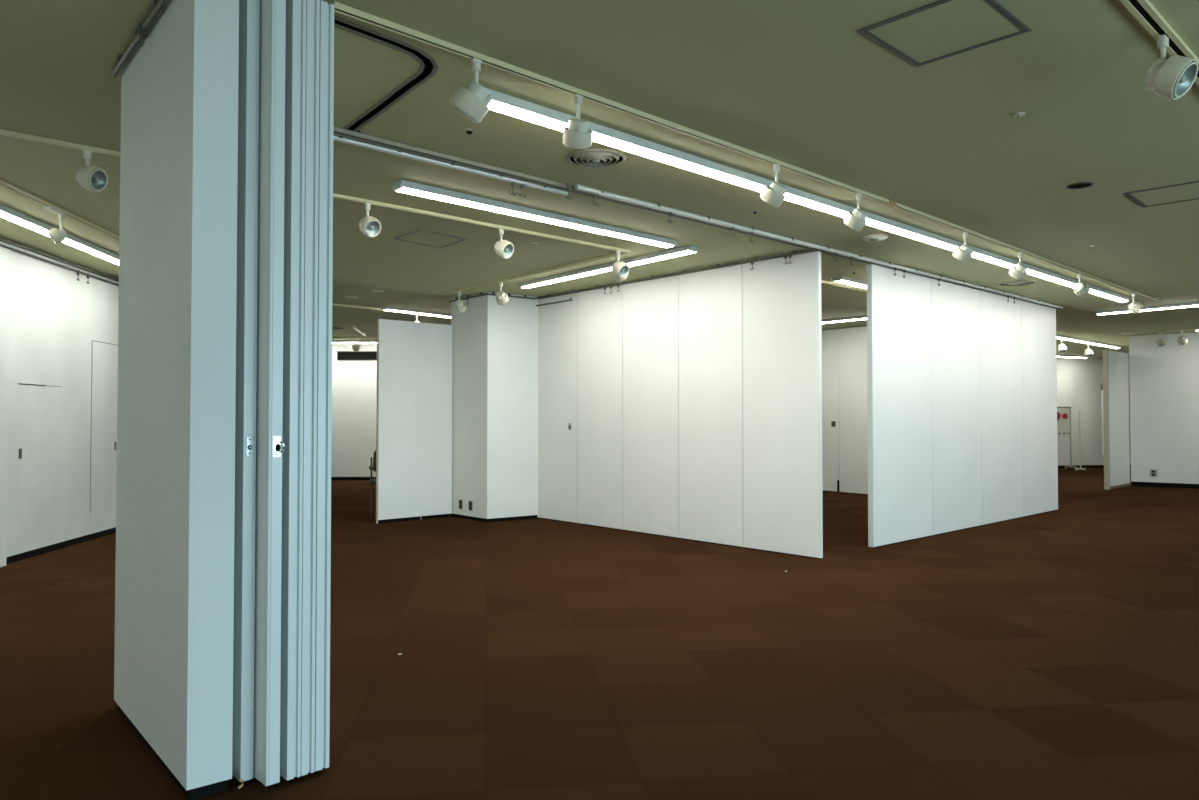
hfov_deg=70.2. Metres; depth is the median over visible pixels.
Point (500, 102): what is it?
fluorescent light
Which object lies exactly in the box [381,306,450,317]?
fluorescent light
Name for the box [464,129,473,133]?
ceiling sensor
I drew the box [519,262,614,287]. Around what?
fluorescent light
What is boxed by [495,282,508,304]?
spotlight
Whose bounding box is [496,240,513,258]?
hood
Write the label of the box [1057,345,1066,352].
hood
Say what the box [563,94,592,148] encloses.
spotlight
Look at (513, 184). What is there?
hook
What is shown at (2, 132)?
track
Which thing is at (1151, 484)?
baseboard
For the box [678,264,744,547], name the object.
partition panel
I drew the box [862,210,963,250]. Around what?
fluorescent light
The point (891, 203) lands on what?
track joiner
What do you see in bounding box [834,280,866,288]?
diffuser
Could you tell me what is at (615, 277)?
hood
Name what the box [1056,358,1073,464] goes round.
wall
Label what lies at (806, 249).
channel
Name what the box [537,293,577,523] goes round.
partition panel
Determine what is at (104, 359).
door
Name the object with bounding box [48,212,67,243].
spotlight
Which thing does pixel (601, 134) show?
fluorescent light
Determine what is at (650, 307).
partition panel
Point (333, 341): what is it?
fluorescent light
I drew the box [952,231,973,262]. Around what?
spotlight
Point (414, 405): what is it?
partition panel
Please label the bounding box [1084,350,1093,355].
hood
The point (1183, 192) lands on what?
ceiling hatch
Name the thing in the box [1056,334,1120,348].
fluorescent light
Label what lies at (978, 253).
fluorescent light
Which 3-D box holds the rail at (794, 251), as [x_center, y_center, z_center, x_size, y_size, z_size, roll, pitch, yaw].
[0.585,-1.415,9.867,0.022,0.033,4.424,1,-2,-41]
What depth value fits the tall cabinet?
22.93 m
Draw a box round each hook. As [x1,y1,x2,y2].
[137,23,146,46]
[510,182,516,195]
[519,184,525,197]
[566,183,570,199]
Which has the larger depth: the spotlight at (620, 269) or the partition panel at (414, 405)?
the partition panel at (414, 405)
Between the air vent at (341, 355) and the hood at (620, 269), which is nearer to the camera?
the hood at (620, 269)
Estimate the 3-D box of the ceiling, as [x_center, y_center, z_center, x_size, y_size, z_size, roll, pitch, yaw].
[2.582,-1.412,15.520,39.000,0.199,29.000,1,-2,-43]
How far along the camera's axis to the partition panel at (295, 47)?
3.19 m
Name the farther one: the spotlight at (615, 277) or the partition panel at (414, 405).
the partition panel at (414, 405)
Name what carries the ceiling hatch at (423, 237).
attached to the ceiling
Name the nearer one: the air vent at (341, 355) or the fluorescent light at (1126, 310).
the fluorescent light at (1126, 310)
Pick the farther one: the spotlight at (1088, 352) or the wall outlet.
the spotlight at (1088, 352)
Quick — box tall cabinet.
[1101,383,1103,454]
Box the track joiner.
[885,200,896,205]
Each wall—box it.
[0,241,118,566]
[331,343,376,476]
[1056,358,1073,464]
[1073,358,1130,464]
[1129,333,1198,483]
[1129,356,1130,451]
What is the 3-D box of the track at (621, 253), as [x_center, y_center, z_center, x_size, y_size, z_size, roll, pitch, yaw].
[-0.827,-1.422,9.716,0.037,0.024,3.500,1,-2,-39]
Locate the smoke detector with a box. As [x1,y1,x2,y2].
[860,234,887,241]
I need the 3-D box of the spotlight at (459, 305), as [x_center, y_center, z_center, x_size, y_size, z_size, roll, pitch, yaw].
[-1.790,-1.250,10.945,0.167,0.269,0.164,1,-2,-43]
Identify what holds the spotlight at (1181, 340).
hanging from the track at (1195, 327)
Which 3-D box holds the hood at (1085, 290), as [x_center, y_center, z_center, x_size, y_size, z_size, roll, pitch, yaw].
[5.407,-1.237,9.563,0.073,0.147,0.147,23,-15,-34]
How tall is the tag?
0.038 m
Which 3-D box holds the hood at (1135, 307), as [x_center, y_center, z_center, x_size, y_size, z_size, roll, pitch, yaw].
[6.948,-1.190,11.025,0.073,0.147,0.147,46,22,24]
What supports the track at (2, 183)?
attached to the ceiling
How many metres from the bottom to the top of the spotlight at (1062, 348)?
0.289 m
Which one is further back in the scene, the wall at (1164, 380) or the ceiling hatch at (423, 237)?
the wall at (1164, 380)
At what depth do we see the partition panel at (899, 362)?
9.24 m
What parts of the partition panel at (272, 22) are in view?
latch plate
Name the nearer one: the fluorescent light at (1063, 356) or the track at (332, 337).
the track at (332, 337)
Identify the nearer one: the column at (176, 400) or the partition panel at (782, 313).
the column at (176, 400)
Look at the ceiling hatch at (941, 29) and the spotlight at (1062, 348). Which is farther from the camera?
the spotlight at (1062, 348)
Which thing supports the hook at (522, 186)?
hanging from the rail at (335, 138)
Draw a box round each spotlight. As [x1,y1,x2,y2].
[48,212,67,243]
[76,149,107,191]
[352,339,359,351]
[359,203,381,237]
[450,58,492,122]
[454,292,465,312]
[494,228,513,258]
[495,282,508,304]
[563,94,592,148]
[612,250,628,277]
[612,255,627,282]
[760,164,786,207]
[843,193,867,230]
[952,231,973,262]
[1009,252,1026,279]
[1057,339,1066,352]
[1074,273,1089,296]
[1084,344,1093,357]
[1128,293,1143,313]
[1144,34,1197,99]
[1156,332,1165,346]
[1177,330,1187,344]
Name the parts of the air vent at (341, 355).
frame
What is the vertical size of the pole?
1.555 m
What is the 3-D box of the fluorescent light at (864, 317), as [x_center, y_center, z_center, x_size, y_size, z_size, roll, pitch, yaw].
[3.748,-1.310,14.280,0.137,0.057,3.202,1,-2,-42]
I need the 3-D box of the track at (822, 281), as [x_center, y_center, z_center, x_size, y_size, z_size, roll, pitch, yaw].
[3.924,-1.387,11.397,5.100,0.024,0.039,1,-2,-44]
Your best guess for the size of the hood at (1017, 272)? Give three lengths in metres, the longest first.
0.147 x 0.147 x 0.073 m
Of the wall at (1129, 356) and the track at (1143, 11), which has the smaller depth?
the track at (1143, 11)
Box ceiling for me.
[0,0,1198,357]
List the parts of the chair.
leg, leg, seat, backrest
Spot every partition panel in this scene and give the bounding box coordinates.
[232,0,259,780]
[253,0,285,785]
[280,0,305,779]
[301,0,319,775]
[314,0,333,770]
[376,319,452,523]
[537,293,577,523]
[577,285,622,529]
[623,275,679,538]
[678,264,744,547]
[742,251,822,558]
[822,329,839,491]
[839,326,867,494]
[866,264,932,547]
[931,279,981,535]
[980,290,1023,525]
[1021,300,1057,516]
[1102,350,1129,489]
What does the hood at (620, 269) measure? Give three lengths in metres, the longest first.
0.147 x 0.147 x 0.073 m
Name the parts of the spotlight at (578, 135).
stem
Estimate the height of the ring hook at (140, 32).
0.091 m
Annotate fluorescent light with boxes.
[0,204,53,236]
[63,233,118,264]
[332,340,376,342]
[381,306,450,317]
[391,180,676,247]
[484,87,576,131]
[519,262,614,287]
[589,121,772,191]
[621,245,699,266]
[781,184,854,217]
[822,315,866,323]
[831,276,866,288]
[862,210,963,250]
[967,245,1129,301]
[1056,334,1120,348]
[1056,355,1086,357]
[1095,308,1130,314]
[1139,302,1198,311]
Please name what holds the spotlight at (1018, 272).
hanging from the track at (899, 206)
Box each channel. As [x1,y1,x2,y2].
[333,127,1055,307]
[539,249,813,298]
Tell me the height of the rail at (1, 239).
0.071 m
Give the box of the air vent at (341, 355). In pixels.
[337,351,376,359]
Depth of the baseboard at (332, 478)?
18.54 m
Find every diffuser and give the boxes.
[822,318,866,323]
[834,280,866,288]
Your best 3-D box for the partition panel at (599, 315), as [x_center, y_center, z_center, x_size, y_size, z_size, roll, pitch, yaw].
[0.013,0.096,10.595,0.050,2.954,0.853,1,-2,-41]
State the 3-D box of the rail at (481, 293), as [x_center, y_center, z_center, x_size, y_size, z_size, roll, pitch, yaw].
[-1.763,-1.376,11.410,0.028,0.046,0.921,1,-2,-41]
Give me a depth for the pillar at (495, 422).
11.31 m
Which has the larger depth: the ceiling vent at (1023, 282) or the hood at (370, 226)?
the ceiling vent at (1023, 282)
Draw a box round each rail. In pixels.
[0,238,118,285]
[111,0,167,76]
[333,135,567,195]
[334,16,437,131]
[449,292,486,301]
[487,292,534,299]
[535,250,811,298]
[574,184,1062,308]
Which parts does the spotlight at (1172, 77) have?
stem, bulb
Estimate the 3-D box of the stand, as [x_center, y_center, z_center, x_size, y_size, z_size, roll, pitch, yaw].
[11.790,0.997,22.111,0.880,1.639,0.580,0,-1,0]
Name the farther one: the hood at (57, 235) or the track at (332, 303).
the track at (332, 303)
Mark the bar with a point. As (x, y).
(570, 297)
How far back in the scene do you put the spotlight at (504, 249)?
7.23 m
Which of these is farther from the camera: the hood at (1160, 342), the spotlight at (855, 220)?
the hood at (1160, 342)
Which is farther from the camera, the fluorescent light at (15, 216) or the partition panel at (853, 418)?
the partition panel at (853, 418)
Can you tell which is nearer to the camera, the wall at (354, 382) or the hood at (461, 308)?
the hood at (461, 308)
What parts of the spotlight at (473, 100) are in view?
stem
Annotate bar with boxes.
[536,297,572,305]
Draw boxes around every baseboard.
[6,527,115,563]
[331,477,375,479]
[451,513,536,521]
[1058,465,1130,467]
[1131,481,1198,487]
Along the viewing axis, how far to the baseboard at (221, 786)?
3.09 m
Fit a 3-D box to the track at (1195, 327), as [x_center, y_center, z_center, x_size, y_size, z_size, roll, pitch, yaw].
[11.287,-1.312,14.824,0.062,0.030,4.083,1,-1,-36]
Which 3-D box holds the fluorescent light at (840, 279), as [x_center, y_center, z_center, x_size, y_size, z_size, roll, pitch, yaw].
[3.611,-1.384,10.744,0.136,0.057,2.451,-1,-2,45]
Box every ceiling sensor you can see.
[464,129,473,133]
[1014,112,1024,117]
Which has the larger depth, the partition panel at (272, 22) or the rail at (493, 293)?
the rail at (493, 293)
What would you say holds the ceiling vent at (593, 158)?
in the ceiling
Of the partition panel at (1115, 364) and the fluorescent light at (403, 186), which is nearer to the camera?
the fluorescent light at (403, 186)
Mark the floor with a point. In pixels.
(1053, 655)
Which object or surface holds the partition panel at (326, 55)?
on the floor
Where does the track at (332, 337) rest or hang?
attached to the ceiling
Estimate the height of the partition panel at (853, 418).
2.969 m
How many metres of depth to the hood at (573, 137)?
4.24 m
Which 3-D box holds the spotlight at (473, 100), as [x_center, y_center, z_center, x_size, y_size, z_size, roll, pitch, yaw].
[-0.584,-1.393,3.846,0.179,0.283,0.185,1,-2,-43]
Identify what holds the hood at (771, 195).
attached to the spotlight at (773, 194)
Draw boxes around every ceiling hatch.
[393,229,466,247]
[858,0,1031,66]
[1123,181,1198,207]
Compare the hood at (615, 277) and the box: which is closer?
the box
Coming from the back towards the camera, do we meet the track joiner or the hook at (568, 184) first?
the track joiner
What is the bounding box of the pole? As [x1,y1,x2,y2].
[1077,410,1085,469]
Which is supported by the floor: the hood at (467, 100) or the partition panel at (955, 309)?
the partition panel at (955, 309)
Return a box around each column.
[114,0,238,790]
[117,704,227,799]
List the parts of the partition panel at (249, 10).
latch plate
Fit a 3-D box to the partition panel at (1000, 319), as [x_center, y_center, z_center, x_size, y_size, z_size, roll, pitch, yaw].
[5.250,0.108,11.172,1.338,2.954,0.060,1,-2,-43]
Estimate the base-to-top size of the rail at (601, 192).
0.041 m
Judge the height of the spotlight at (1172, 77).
0.278 m
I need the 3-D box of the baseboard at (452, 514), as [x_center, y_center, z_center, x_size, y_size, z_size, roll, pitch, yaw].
[-1.436,1.573,11.607,0.834,0.045,0.882,1,-2,-37]
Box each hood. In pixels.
[48,227,64,243]
[79,165,107,191]
[359,216,381,237]
[450,85,488,122]
[454,302,465,312]
[495,293,508,304]
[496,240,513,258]
[563,127,592,147]
[613,261,628,277]
[613,274,627,282]
[760,186,784,206]
[843,212,865,230]
[952,247,971,262]
[1009,266,1026,279]
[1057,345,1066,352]
[1074,283,1089,296]
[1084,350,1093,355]
[1130,302,1143,313]
[1153,55,1197,99]
[1156,338,1165,346]
[1177,337,1187,344]
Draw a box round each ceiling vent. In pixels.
[567,149,625,167]
[999,280,1034,285]
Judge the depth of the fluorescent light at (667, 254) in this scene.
8.41 m
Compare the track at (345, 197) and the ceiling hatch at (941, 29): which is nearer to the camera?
the ceiling hatch at (941, 29)
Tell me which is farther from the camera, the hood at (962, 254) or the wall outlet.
the wall outlet
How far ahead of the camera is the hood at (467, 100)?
3.78 m
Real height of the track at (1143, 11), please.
0.018 m
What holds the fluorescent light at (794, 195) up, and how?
attached to the ceiling
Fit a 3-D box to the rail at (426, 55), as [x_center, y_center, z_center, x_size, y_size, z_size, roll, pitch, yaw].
[-1.084,-1.551,4.075,0.652,0.004,1.619,0,-1,-3]
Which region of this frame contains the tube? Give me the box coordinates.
[353,326,365,336]
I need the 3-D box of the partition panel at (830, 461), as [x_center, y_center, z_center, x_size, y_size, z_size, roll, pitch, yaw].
[3.931,0.204,16.094,0.062,2.969,1.467,1,-1,-36]
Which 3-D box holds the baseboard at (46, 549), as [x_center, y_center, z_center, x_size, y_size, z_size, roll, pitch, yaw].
[-6.054,1.599,13.341,0.016,0.065,11.075,0,-1,-6]
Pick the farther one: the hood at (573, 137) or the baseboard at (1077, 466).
the baseboard at (1077, 466)
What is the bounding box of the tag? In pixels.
[238,778,243,788]
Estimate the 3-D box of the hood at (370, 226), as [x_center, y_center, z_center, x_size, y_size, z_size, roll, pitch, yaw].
[-1.715,-1.298,6.387,0.147,0.147,0.073,1,25,-46]
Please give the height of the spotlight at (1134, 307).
0.271 m
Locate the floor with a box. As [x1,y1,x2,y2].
[0,467,1198,799]
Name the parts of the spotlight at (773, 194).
stem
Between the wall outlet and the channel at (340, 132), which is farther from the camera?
the wall outlet
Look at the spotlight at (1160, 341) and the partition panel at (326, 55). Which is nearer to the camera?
the partition panel at (326, 55)
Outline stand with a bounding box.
[1057,407,1077,470]
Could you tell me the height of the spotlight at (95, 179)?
0.255 m
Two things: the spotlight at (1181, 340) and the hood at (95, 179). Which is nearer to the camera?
the hood at (95, 179)
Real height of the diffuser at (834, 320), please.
0.020 m
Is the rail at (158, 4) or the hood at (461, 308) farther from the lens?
the hood at (461, 308)
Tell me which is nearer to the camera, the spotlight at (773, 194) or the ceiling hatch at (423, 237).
the spotlight at (773, 194)
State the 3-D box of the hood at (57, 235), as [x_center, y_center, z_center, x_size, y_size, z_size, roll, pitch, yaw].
[-4.258,-1.288,6.685,0.058,0.118,0.118,-41,22,-29]
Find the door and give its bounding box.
[90,340,117,533]
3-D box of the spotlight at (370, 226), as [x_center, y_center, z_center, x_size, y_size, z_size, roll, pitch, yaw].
[-1.725,-1.349,6.400,0.149,0.264,0.166,1,-2,-43]
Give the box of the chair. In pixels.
[369,450,375,517]
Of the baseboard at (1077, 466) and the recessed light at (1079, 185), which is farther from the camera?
the baseboard at (1077, 466)
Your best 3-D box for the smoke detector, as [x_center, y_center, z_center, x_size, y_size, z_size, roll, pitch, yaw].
[2.489,-1.459,7.730,0.240,0.034,0.240,1,-2,-43]
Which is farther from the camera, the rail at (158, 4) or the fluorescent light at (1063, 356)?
the fluorescent light at (1063, 356)
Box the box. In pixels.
[43,206,61,213]
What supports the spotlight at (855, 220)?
hanging from the track at (342, 9)
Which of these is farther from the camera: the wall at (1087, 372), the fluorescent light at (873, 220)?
the wall at (1087, 372)
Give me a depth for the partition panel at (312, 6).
3.22 m
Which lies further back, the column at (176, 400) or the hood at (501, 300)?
the hood at (501, 300)
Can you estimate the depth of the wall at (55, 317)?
8.54 m
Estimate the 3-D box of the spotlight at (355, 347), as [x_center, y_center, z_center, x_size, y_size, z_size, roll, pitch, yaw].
[-4.971,-1.119,17.434,0.156,0.257,0.159,1,-2,-43]
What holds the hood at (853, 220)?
attached to the spotlight at (855, 220)
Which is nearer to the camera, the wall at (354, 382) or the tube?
the tube
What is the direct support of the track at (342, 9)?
attached to the ceiling
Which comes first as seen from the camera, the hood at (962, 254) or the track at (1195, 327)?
the hood at (962, 254)
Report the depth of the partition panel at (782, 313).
8.48 m
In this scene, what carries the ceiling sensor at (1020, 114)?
attached to the ceiling
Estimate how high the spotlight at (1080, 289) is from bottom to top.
0.257 m
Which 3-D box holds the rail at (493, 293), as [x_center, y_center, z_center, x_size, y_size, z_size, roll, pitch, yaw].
[-1.165,-1.379,11.263,0.716,0.046,0.028,1,-1,-36]
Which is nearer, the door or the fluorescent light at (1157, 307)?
the door
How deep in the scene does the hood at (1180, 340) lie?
15.63 m
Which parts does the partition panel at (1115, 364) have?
corner post, skirting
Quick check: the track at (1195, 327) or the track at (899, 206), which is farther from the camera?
the track at (1195, 327)
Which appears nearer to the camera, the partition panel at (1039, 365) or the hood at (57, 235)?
the hood at (57, 235)
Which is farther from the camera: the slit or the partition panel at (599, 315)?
the partition panel at (599, 315)
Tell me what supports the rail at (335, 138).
attached to the ceiling
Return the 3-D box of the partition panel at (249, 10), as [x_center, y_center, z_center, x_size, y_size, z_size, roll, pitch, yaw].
[-1.680,-0.079,3.553,0.046,2.971,1.108,1,-2,-45]
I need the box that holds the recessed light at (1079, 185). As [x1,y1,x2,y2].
[1066,182,1092,188]
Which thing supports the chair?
on the floor
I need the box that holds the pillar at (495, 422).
[451,292,537,518]
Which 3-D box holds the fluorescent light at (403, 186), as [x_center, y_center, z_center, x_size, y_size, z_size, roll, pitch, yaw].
[-0.372,-1.465,6.923,2.890,0.057,0.137,1,-2,-44]
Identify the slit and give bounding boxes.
[18,383,59,386]
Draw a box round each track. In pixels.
[0,129,119,156]
[0,179,118,239]
[332,1,888,203]
[332,303,392,311]
[332,337,376,338]
[333,193,630,252]
[450,252,627,293]
[821,280,866,291]
[892,203,1158,301]
[1119,0,1198,85]
[1121,327,1198,334]
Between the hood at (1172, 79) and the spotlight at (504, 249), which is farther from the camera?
the spotlight at (504, 249)

